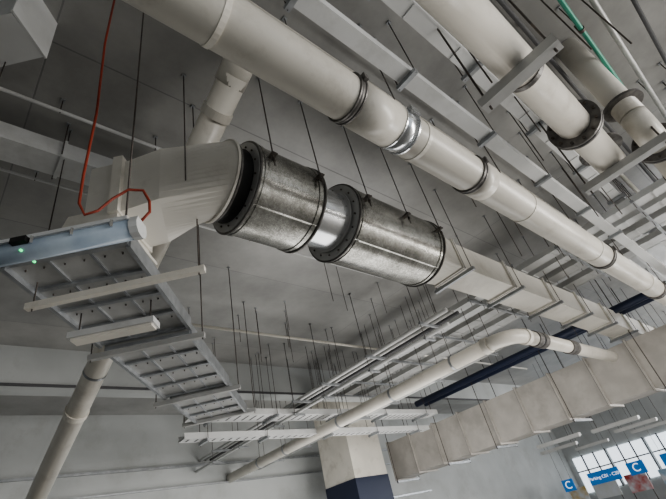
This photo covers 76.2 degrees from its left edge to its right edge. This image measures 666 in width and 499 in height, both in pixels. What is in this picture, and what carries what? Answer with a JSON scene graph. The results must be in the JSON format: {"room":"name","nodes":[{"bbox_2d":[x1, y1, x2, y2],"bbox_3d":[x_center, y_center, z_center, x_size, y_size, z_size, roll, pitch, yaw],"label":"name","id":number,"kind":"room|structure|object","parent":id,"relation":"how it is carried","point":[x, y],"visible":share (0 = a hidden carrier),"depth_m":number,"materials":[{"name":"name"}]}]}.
{"room":"parking garage","nodes":[
{"label":"parking garage","id":0,"kind":"room"},
{"bbox_2d":[0,414,578,498],"bbox_3d":[0.390,7.662,12.859,32.000,5.200,0.200,17,-45,-38],"label":"wall","id":1,"kind":"structure","parent":0,"point":[102,442],"depth_m":10.79,"materials":[{"name":"paint"}]},
{"bbox_2d":[0,449,431,498],"bbox_3d":[-4.118,5.875,9.303,20.000,2.000,0.060,17,-45,-38],"label":"wall rail","id":2,"kind":"object","parent":1,"relation":"attached to","point":[315,455],"visible":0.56,"depth_m":10.02,"materials":[{"name":"metal"}]},
{"bbox_2d":[0,0,665,414],"bbox_3d":[5.446,0.542,9.389,32.000,0.200,18.200,17,-45,-38],"label":"ceiling","id":3,"kind":"structure","parent":0,"point":[263,277],"depth_m":5.01,"materials":[{"name":"paint"}]},
{"bbox_2d":[0,0,56,66],"bbox_3d":[-2.267,-1.553,2.928,0.457,0.480,0.330,-13,-34,-2],"label":"junction box","id":4,"kind":"object","parent":3,"relation":"attached to","point":[27,27],"visible":1,"depth_m":2.85,"materials":[{"name":"white paint"}]},
{"bbox_2d":[0,121,112,185],"bbox_3d":[-4.438,-1.499,2.265,7.200,0.405,0.375,17,-45,-38],"label":"beam","id":5,"kind":"structure","parent":3,"relation":"attached to","point":[19,146],"depth_m":3.69,"materials":[{"name":"paint"}]},
{"bbox_2d":[0,13,146,266],"bbox_3d":[-1.719,-0.843,2.565,1.210,2.253,0.140,-12,-34,-4],"label":"light","id":6,"kind":"object","parent":3,"relation":"hanging from","point":[71,239],"visible":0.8,"depth_m":1.95,"materials":[{"name":"white paint"}]},
{"bbox_2d":[77,0,150,221],"bbox_3d":[-1.256,-0.989,2.599,0.322,2.174,0.065,4,-38,-25],"label":"power cable","id":7,"kind":"object","parent":3,"relation":"hanging from","point":[144,217],"visible":0.96,"depth_m":2.15,"materials":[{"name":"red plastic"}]},
{"bbox_2d":[24,105,205,311],"bbox_3d":[-1.678,-0.464,3.435,1.224,1.900,0.050,-12,-34,-3],"label":"channel","id":8,"kind":"object","parent":3,"relation":"hanging from","point":[200,269],"visible":0.9,"depth_m":2.91,"materials":[{"name":"beige paint"}]},
{"bbox_2d":[0,225,255,427],"bbox_3d":[-1.853,0.596,4.955,1.049,1.820,4.193,-11,-34,-5],"label":"cable tray","id":9,"kind":"object","parent":3,"relation":"hanging from","point":[173,360],"visible":0.89,"depth_m":3.81,"materials":[{"name":"metal"}]},
{"bbox_2d":[66,300,159,345],"bbox_3d":[-1.730,0.567,3.378,0.650,0.255,0.140,-11,-34,-5],"label":"light fixture","id":10,"kind":"object","parent":9,"relation":"attached to","point":[79,337],"visible":1,"depth_m":3.29,"materials":[{"name":"white paint"}]},
{"bbox_2d":[0,345,519,404],"bbox_3d":[-0.334,3.363,10.509,26.000,0.650,0.435,17,-45,-38],"label":"concrete beam","id":11,"kind":"structure","parent":3,"relation":"attached to","point":[24,371],"depth_m":7.55,"materials":[{"name":"paint"}]},
{"bbox_2d":[0,86,526,369],"bbox_3d":[-0.337,0.639,6.755,19.900,0.500,3.042,17,-45,-38],"label":"conduit","id":12,"kind":"object","parent":3,"relation":"attached to","point":[2,89],"visible":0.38,"depth_m":4.26,"materials":[{"name":"grey metal"}]},
{"bbox_2d":[178,337,437,446],"bbox_3d":[-0.078,3.219,9.437,6.600,1.730,0.740,17,-45,-38],"label":"cable tray","id":13,"kind":"object","parent":3,"relation":"hanging from","point":[265,415],"visible":0.7,"depth_m":8.53,"materials":[{"name":"white paint"}]},
{"bbox_2d":[213,77,445,286],"bbox_3d":[-0.024,-0.508,4.376,2.526,1.464,0.920,17,-45,-38],"label":"duct silencer","id":14,"kind":"object","parent":3,"relation":"hanging from","point":[281,203],"visible":0.86,"depth_m":3.83,"materials":[{"name":"metal"}]},
{"bbox_2d":[195,284,508,472],"bbox_3d":[-0.320,2.984,9.173,2.000,1.550,8.050,17,-45,-38],"label":"cable tray","id":15,"kind":"object","parent":3,"relation":"hanging from","point":[439,318],"visible":0.72,"depth_m":7.66,"materials":[{"name":"white paint"}]},
{"bbox_2d":[62,73,665,342],"bbox_3d":[6.282,1.706,9.784,21.708,1.570,1.260,17,-45,-38],"label":"air duct","id":16,"kind":"object","parent":3,"relation":"hanging from","point":[183,185],"visible":0.64,"depth_m":3.22,"materials":[{"name":"white metal"}]},
{"bbox_2d":[122,0,665,305],"bbox_3d":[1.955,-0.805,4.501,19.900,1.672,0.325,17,-45,-38],"label":"drain pipe","id":17,"kind":"object","parent":3,"relation":"hanging from","point":[237,31],"visible":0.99,"depth_m":2.45,"materials":[{"name":"beige paint"}]},
{"bbox_2d":[227,264,617,482],"bbox_3d":[1.438,3.416,10.266,4.405,1.748,8.558,17,-45,-38],"label":"drain pipe","id":18,"kind":"object","parent":3,"relation":"hanging from","point":[488,345],"visible":0.96,"depth_m":7.43,"materials":[{"name":"beige paint"}]},
{"bbox_2d":[212,0,665,383],"bbox_3d":[1.747,0.504,6.571,5.200,1.360,8.113,8,-40,-29],"label":"rods","id":19,"kind":"object","parent":3,"relation":"hanging from","point":[542,1],"visible":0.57,"depth_m":5.02,"materials":[{"name":"metal"}]},
{"bbox_2d":[247,0,665,278],"bbox_3d":[2.409,-1.819,4.332,19.900,0.428,2.848,17,-45,-38],"label":"conduit","id":20,"kind":"object","parent":3,"relation":"attached to","point":[595,4],"visible":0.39,"depth_m":4.20,"materials":[{"name":"beige paint"}]},
{"bbox_2d":[283,0,665,275],"bbox_3d":[1.904,-1.205,4.716,19.900,0.770,0.215,17,-45,-38],"label":"cable tray","id":21,"kind":"object","parent":3,"relation":"hanging from","point":[321,12],"visible":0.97,"depth_m":3.70,"materials":[{"name":"paint"}]},
{"bbox_2d":[307,177,665,399],"bbox_3d":[4.097,-0.089,7.052,2.200,0.850,12.600,17,-45,-38],"label":"cable tray bundle","id":22,"kind":"object","parent":3,"relation":"hanging from","point":[651,198],"visible":0.53,"depth_m":7.44,"materials":[{"name":"grey metal"}]},
{"bbox_2d":[367,0,665,247],"bbox_3d":[2.097,-1.468,4.581,19.900,0.580,0.240,17,-45,-38],"label":"cable tray","id":23,"kind":"object","parent":3,"relation":"hanging from","point":[410,11],"depth_m":3.73,"materials":[{"name":"white paint"}]},
{"bbox_2d":[381,279,665,482],"bbox_3d":[6.416,1.925,9.299,1.035,2.520,14.443,17,-45,-38],"label":"duct","id":24,"kind":"object","parent":3,"relation":"hanging from","point":[587,387],"visible":0.83,"depth_m":9.96,"materials":[{"name":"grey metal"}]},
{"bbox_2d":[414,293,653,406],"bbox_3d":[6.357,0.646,8.868,0.540,0.930,12.600,17,-45,-38],"label":"pipe","id":25,"kind":"object","parent":3,"relation":"hanging from","point":[639,300],"visible":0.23,"depth_m":10.35,"materials":[{"name":"metal"}]},
{"bbox_2d":[415,0,665,194],"bbox_3d":[-1.182,-2.405,1.167,10.325,1.545,0.720,17,-45,-38],"label":"pipe","id":26,"kind":"object","parent":3,"relation":"hanging from","point":[573,124],"visible":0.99,"depth_m":2.79,"materials":[{"name":"beige paint"}]},
{"bbox_2d":[501,356,580,448],"bbox_3d":[5.701,4.051,11.965,0.160,2.635,1.200,17,-45,-38],"label":"ceiling lamp","id":27,"kind":"object","parent":3,"relation":"hanging from","point":[577,434],"visible":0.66,"depth_m":11.20,"materials":[{"name":"white paint"}]},
{"bbox_2d":[509,364,577,454],"bbox_3d":[6.821,5.221,14.050,0.160,2.635,1.200,17,-45,-38],"label":"ceiling lamp","id":28,"kind":"object","parent":3,"relation":"hanging from","point":[574,442],"visible":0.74,"depth_m":13.28,"materials":[{"name":"white paint"}]},
{"bbox_2d":[544,438,576,491],"bbox_3d":[10.143,9.150,19.845,0.085,3.810,0.500,17,-45,-38],"label":"sign","id":29,"kind":"object","parent":3,"relation":"hanging from","point":[568,484],"visible":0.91,"depth_m":18.90,"materials":[{"name":"blue paint"}]},
{"bbox_2d":[568,417,608,450],"bbox_3d":[9.017,5.980,15.950,0.160,2.635,1.200,17,-45,-38],"label":"ceiling lamp","id":30,"kind":"object","parent":3,"relation":"hanging from","point":[607,439],"visible":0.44,"depth_m":15.19,"materials":[{"name":"white paint"}]},
{"bbox_2d":[556,0,623,84],"bbox_3d":[2.568,-1.959,4.191,19.900,0.428,0.056,17,-45,-38],"label":"pipe","id":31,"kind":"object","parent":3,"relation":"hanging from","point":[579,27],"visible":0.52,"depth_m":3.80,"materials":[{"name":"teal paint"}]},
{"bbox_2d":[565,418,622,485],"bbox_3d":[11.142,8.269,18.958,0.085,3.810,1.300,17,-45,-38],"label":"sign","id":32,"kind":"object","parent":3,"relation":"hanging from","point":[609,474],"visible":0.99,"depth_m":18.02,"materials":[{"name":"blue paint"}]},
{"bbox_2d":[555,335,639,433],"bbox_3d":[6.964,3.476,11.613,0.160,2.635,1.200,17,-45,-38],"label":"ceiling lamp","id":33,"kind":"object","parent":3,"relation":"hanging from","point":[637,417],"visible":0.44,"depth_m":10.85,"materials":[{"name":"white paint"}]},
{"bbox_2d":[556,38,665,180],"bbox_3d":[6.255,-0.309,6.959,10.170,1.500,0.360,17,-45,-38],"label":"pipe","id":34,"kind":"object","parent":3,"relation":"hanging from","point":[622,105],"visible":0.85,"depth_m":3.81,"materials":[{"name":"beige paint"}]},
{"bbox_2d":[577,337,657,432],"bbox_3d":[8.571,4.126,13.138,0.160,2.635,1.200,17,-45,-38],"label":"ceiling lamp","id":35,"kind":"object","parent":3,"relation":"hanging from","point":[654,419],"visible":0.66,"depth_m":12.38,"materials":[{"name":"white paint"}]},
{"bbox_2d":[599,413,648,475],"bbox_3d":[11.985,7.525,18.210,0.085,3.810,0.650,17,-45,-38],"label":"sign","id":36,"kind":"object","parent":3,"relation":"hanging from","point":[637,467],"visible":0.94,"depth_m":17.27,"materials":[{"name":"blue paint"}]},
{"bbox_2d":[623,397,665,433],"bbox_3d":[10.265,4.879,14.842,0.160,2.635,1.200,17,-45,-38],"label":"ceiling lamp","id":37,"kind":"object","parent":3,"relation":"hanging from","point":[661,422],"visible":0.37,"depth_m":14.11,"materials":[{"name":"white paint"}]},
{"bbox_2d":[631,400,665,465],"bbox_3d":[12.890,6.727,17.407,0.085,3.810,0.900,17,-45,-38],"label":"sign","id":38,"kind":"object","parent":3,"relation":"hanging from","point":[662,456],"visible":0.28,"depth_m":16.72,"materials":[{"name":"blue paint"}]},
{"bbox_2d":[552,391,665,498],"bbox_3d":[18.129,6.487,17.773,0.200,5.200,18.200,17,-45,-38],"label":"wall","id":39,"kind":"structure","parent":0,"point":[658,399],"depth_m":21.27,"materials":[{"name":"paint"}]},
{"bbox_2d":[572,431,665,492],"bbox_3d":[17.379,7.654,17.912,0.110,1.700,14.725,17,-45,-38],"label":"window","id":40,"kind":"structure","parent":39,"relation":"in","point":[596,461],"depth_m":20.72,"materials":[{"name":"white glass"}]},
{"bbox_3d":[6.572,4.867,6.358,32.000,0.200,18.200,17,-45,-38],"label":"floor","id":41,"kind":"structure","parent":0,"visible":0},
{"bbox_2d":[25,58,251,498],"bbox_3d":[-2.064,1.944,3.802,0.274,5.215,6.150,17,-45,-38],"label":"pipe","id":42,"kind":"object","parent":41,"relation":"on","point":[231,81],"visible":0.55,"depth_m":4.62,"materials":[{"name":"beige paint"}]},
{"bbox_2d":[311,401,393,498],"bbox_3d":[0.711,6.569,11.419,1.240,5.200,1.240,17,-45,-38],"label":"concrete column","id":43,"kind":"structure","parent":41,"relation":"on","point":[353,466],"depth_m":11.43,"materials":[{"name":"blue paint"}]},
{"bbox_2d":[570,486,590,498],"bbox_3d":[11.820,12.012,19.972,0.040,1.450,0.800,17,-45,-38],"label":"advertising banner","id":44,"kind":"object","parent":41,"relation":"on","point":[581,492],"visible":0.93,"depth_m":20.19,"materials":[{"name":"plastic"}]},
{"bbox_2d":[592,480,623,498],"bbox_3d":[12.636,11.316,19.238,0.040,1.400,1.100,17,-45,-38],"label":"advertising banner","id":45,"kind":"object","parent":41,"relation":"on","point":[608,489],"visible":0.87,"depth_m":19.42,"materials":[{"name":"plastic"}]},
{"bbox_2d":[624,473,658,498],"bbox_3d":[13.505,10.525,18.476,0.040,1.450,0.900,17,-45,-38],"label":"advertising banner","id":46,"kind":"object","parent":41,"relation":"on","point":[640,482],"visible":0.94,"depth_m":18.64,"materials":[{"name":"plastic"}]},
{"bbox_2d":[657,468,665,483],"bbox_3d":[14.390,9.794,17.672,0.040,1.350,0.900,17,-45,-38],"label":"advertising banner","id":47,"kind":"object","parent":41,"relation":"on","point":[662,472],"visible":1,"depth_m":18.11,"materials":[{"name":"plastic"}]}
]}

